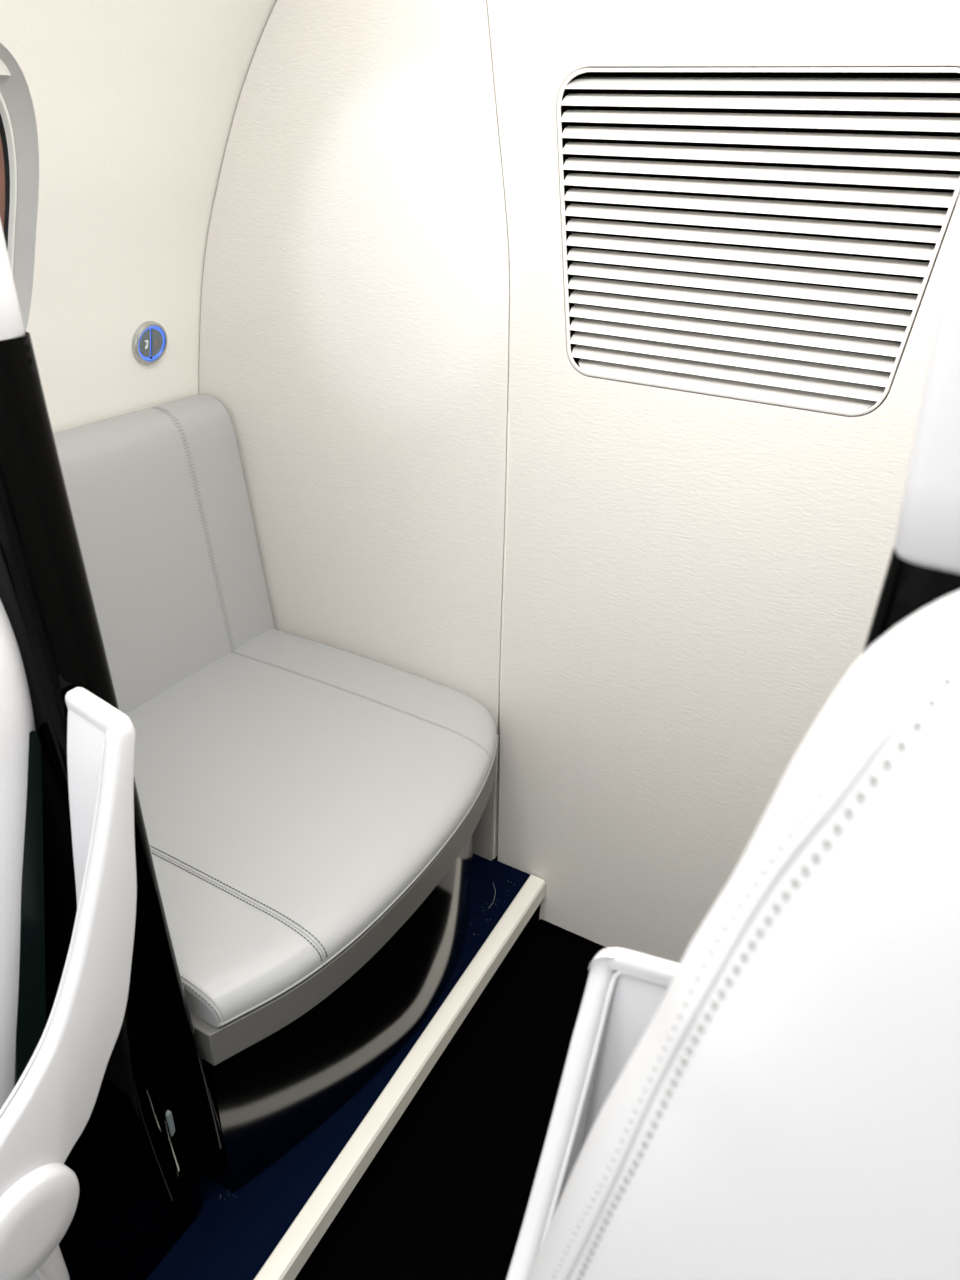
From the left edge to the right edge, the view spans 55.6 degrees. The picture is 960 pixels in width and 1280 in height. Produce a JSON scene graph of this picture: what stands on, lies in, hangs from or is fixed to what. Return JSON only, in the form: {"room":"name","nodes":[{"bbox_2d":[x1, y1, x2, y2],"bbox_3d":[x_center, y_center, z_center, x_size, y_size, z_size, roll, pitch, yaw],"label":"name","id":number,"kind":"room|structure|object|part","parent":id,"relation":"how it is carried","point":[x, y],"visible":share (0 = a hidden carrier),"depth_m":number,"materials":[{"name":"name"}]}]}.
{"room":"aircraft cabin","nodes":[
{"label":"aircraft cabin","id":0,"kind":"room"},
{"bbox_2d":[0,0,276,432],"bbox_3d":[-1.016,0.109,0.973,0.405,1.803,2.401,17,32,25],"label":"wall","id":1,"kind":"structure","parent":0,"point":[135,102],"depth_m":1.47,"materials":[{"name":"white"}]},
{"bbox_2d":[0,43,38,330],"bbox_3d":[-0.749,-0.554,1.259,0.234,0.494,0.326,17,32,25],"label":"window","id":2,"kind":"structure","parent":1,"relation":"in","point":[19,149],"depth_m":1.33,"materials":[{"name":"grey"}]},
{"bbox_3d":[-0.776,-0.562,1.273,0.169,0.427,0.282,17,32,25],"label":"pane","id":3,"kind":"part","parent":2,"relation":"part of","materials":[{"name":"clear glass"}]},
{"bbox_2d":[0,59,10,75],"bbox_3d":[-0.668,-0.726,1.117,0.034,0.043,0.223,17,32,25],"label":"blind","id":4,"kind":"object","parent":2,"relation":"attached to","point":[5,64],"depth_m":1.20,"materials":[{"name":"white"}]},
{"bbox_2d":[132,321,166,363],"bbox_3d":[-0.614,-0.554,1.694,0.027,0.079,0.079,17,32,25],"label":"button","id":5,"kind":"object","parent":1,"relation":"attached to","point":[149,341],"visible":1,"depth_m":1.69,"materials":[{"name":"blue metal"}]},
{"bbox_2d":[138,326,163,360],"bbox_3d":[-0.614,-0.553,1.694,0.018,0.065,0.065,17,32,25],"label":"light","id":6,"kind":"object","parent":5,"relation":"attached to","point":[150,338],"depth_m":1.69,"materials":[{"name":"blue"}]},
{"bbox_2d":[146,853,529,1279],"bbox_3d":[-0.802,0.955,1.248,0.921,0.170,2.350,17,32,25],"label":"floor","id":7,"kind":"structure","parent":0,"point":[231,1238],"depth_m":1.35,"materials":[{"name":"blue carpet"}]},
{"bbox_2d":[0,220,222,1279],"bbox_3d":[-0.739,0.232,0.790,0.620,1.539,0.734,17,32,25],"label":"passenger seat","id":8,"kind":"object","parent":7,"relation":"on","point":[109,1123],"visible":1,"depth_m":0.90,"materials":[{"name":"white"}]},
{"bbox_2d":[0,600,34,1117],"bbox_3d":[-0.698,0.141,0.955,0.506,0.785,0.313,17,32,25],"label":"cushion","id":9,"kind":"object","parent":8,"relation":"on","point":[17,629],"depth_m":0.90,"materials":[{"name":"white leather"}]},
{"bbox_3d":[-0.476,0.312,0.950,0.013,0.464,0.131,17,32,25],"label":"panel","id":10,"kind":"part","parent":8,"relation":"part of","materials":[{"name":"black"}]},
{"bbox_2d":[26,1244,69,1279],"bbox_3d":[-0.835,0.707,0.950,0.563,0.190,0.500,17,32,25],"label":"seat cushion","id":11,"kind":"object","parent":8,"relation":"on","point":[56,1267],"depth_m":1.02,"materials":[{"name":"white leather"}]},
{"bbox_3d":[-0.412,0.362,0.873,0.018,0.538,0.293,17,32,25],"label":"armrest","id":12,"kind":"part","parent":8,"relation":"part of","materials":[{"name":"white leather"}]},
{"bbox_2d":[53,394,498,1192],"bbox_3d":[-0.434,0.167,1.581,0.832,0.910,0.830,17,32,25],"label":"seat","id":13,"kind":"object","parent":7,"relation":"on","point":[316,815],"visible":0.8,"depth_m":1.55,"materials":[{"name":"grey leather"}]},
{"bbox_2d":[53,394,274,713],"bbox_3d":[-0.715,-0.087,1.632,0.169,0.529,0.816,17,32,25],"label":"cushion","id":14,"kind":"object","parent":13,"relation":"on","point":[158,497],"depth_m":1.73,"materials":[{"name":"grey leather"}]},
{"bbox_2d":[126,629,496,1027],"bbox_3d":[-0.380,0.236,1.591,0.707,0.061,0.813,17,32,25],"label":"seat cushion","id":15,"kind":"object","parent":13,"relation":"on","point":[295,792],"depth_m":1.50,"materials":[{"name":"grey leather"}]},
{"bbox_3d":[-0.394,0.455,1.692,0.692,0.300,0.798,17,32,25],"label":"panel","id":16,"kind":"part","parent":13,"relation":"part of","materials":[{"name":"black"}]},
{"bbox_3d":[-0.227,0.258,2.031,0.595,0.329,0.006,17,32,25],"label":"panel","id":17,"kind":"part","parent":13,"relation":"part of","materials":[{"name":"grey laminate"}]},
{"bbox_2d":[310,922,599,1279],"bbox_3d":[0.086,1.272,0.856,1.300,0.050,2.370,17,32,25],"label":"floor","id":18,"kind":"structure","parent":0,"point":[449,1201],"depth_m":1.54,"materials":[{"name":"black carpet"}]},
{"bbox_2d":[506,194,959,1279],"bbox_3d":[0.210,0.577,0.352,0.698,1.659,0.722,17,32,25],"label":"passenger seat","id":19,"kind":"object","parent":18,"relation":"on","point":[779,1099],"visible":1,"depth_m":0.33,"materials":[{"name":"white"}]},
{"bbox_3d":[0.014,0.507,0.673,0.018,0.536,0.283,17,32,25],"label":"armrest","id":20,"kind":"part","parent":19,"relation":"part of","materials":[{"name":"white leather"}]},
{"bbox_2d":[528,592,959,1279],"bbox_3d":[0.309,0.437,0.412,0.650,0.954,0.135,17,32,25],"label":"cushion","id":21,"kind":"object","parent":19,"relation":"on","point":[788,1108],"depth_m":0.31,"materials":[{"name":"white leather"}]},
{"bbox_2d":[199,0,959,962],"bbox_3d":[0.326,-0.209,1.450,2.082,1.985,0.020,17,32,25],"label":"wall","id":22,"kind":"structure","parent":0,"point":[692,579],"depth_m":1.53,"materials":[{"name":"beige plastic"}]},
{"bbox_2d":[254,875,544,1279],"bbox_3d":[-0.422,1.013,1.031,0.037,0.048,2.348,16,32,23],"label":"trim","id":23,"kind":"structure","parent":22,"relation":"attached to","point":[297,1244],"depth_m":1.49,"materials":[{"name":"white plastic"}]},
{"bbox_2d":[294,903,540,1279],"bbox_3d":[-0.431,1.047,1.057,0.038,0.116,2.350,16,32,23],"label":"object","id":24,"kind":"structure","parent":22,"relation":"attached to","point":[367,1178],"depth_m":1.56,"materials":[{"name":"black plastic"}]},
{"bbox_2d":[500,415,508,690],"bbox_3d":[0.044,-0.140,1.655,0.014,0.542,0.003,17,32,25],"label":"trim","id":25,"kind":"structure","parent":22,"relation":"attached to","point":[508,415],"depth_m":1.64,"materials":[{"name":"white plastic"}]},
{"bbox_2d":[539,919,606,949],"bbox_3d":[0.653,0.773,1.740,1.202,0.008,0.006,17,32,25],"label":"baseboard","id":26,"kind":"structure","parent":22,"relation":"attached to","point":[564,931],"depth_m":1.96,"materials":[{"name":"black carpet"}]},
{"bbox_2d":[557,68,959,415],"bbox_3d":[0.354,-0.553,1.266,0.551,0.410,0.048,17,32,25],"label":"air vent","id":27,"kind":"object","parent":22,"relation":"in","point":[775,236],"visible":0.99,"depth_m":1.24,"materials":[{"name":"white"}]},
{"bbox_2d":[494,67,959,860],"bbox_3d":[0.350,-0.242,1.476,2.160,2.020,0.008,17,32,25],"label":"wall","id":28,"kind":"structure","parent":0,"point":[496,857],"depth_m":1.19,"materials":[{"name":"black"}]}
]}

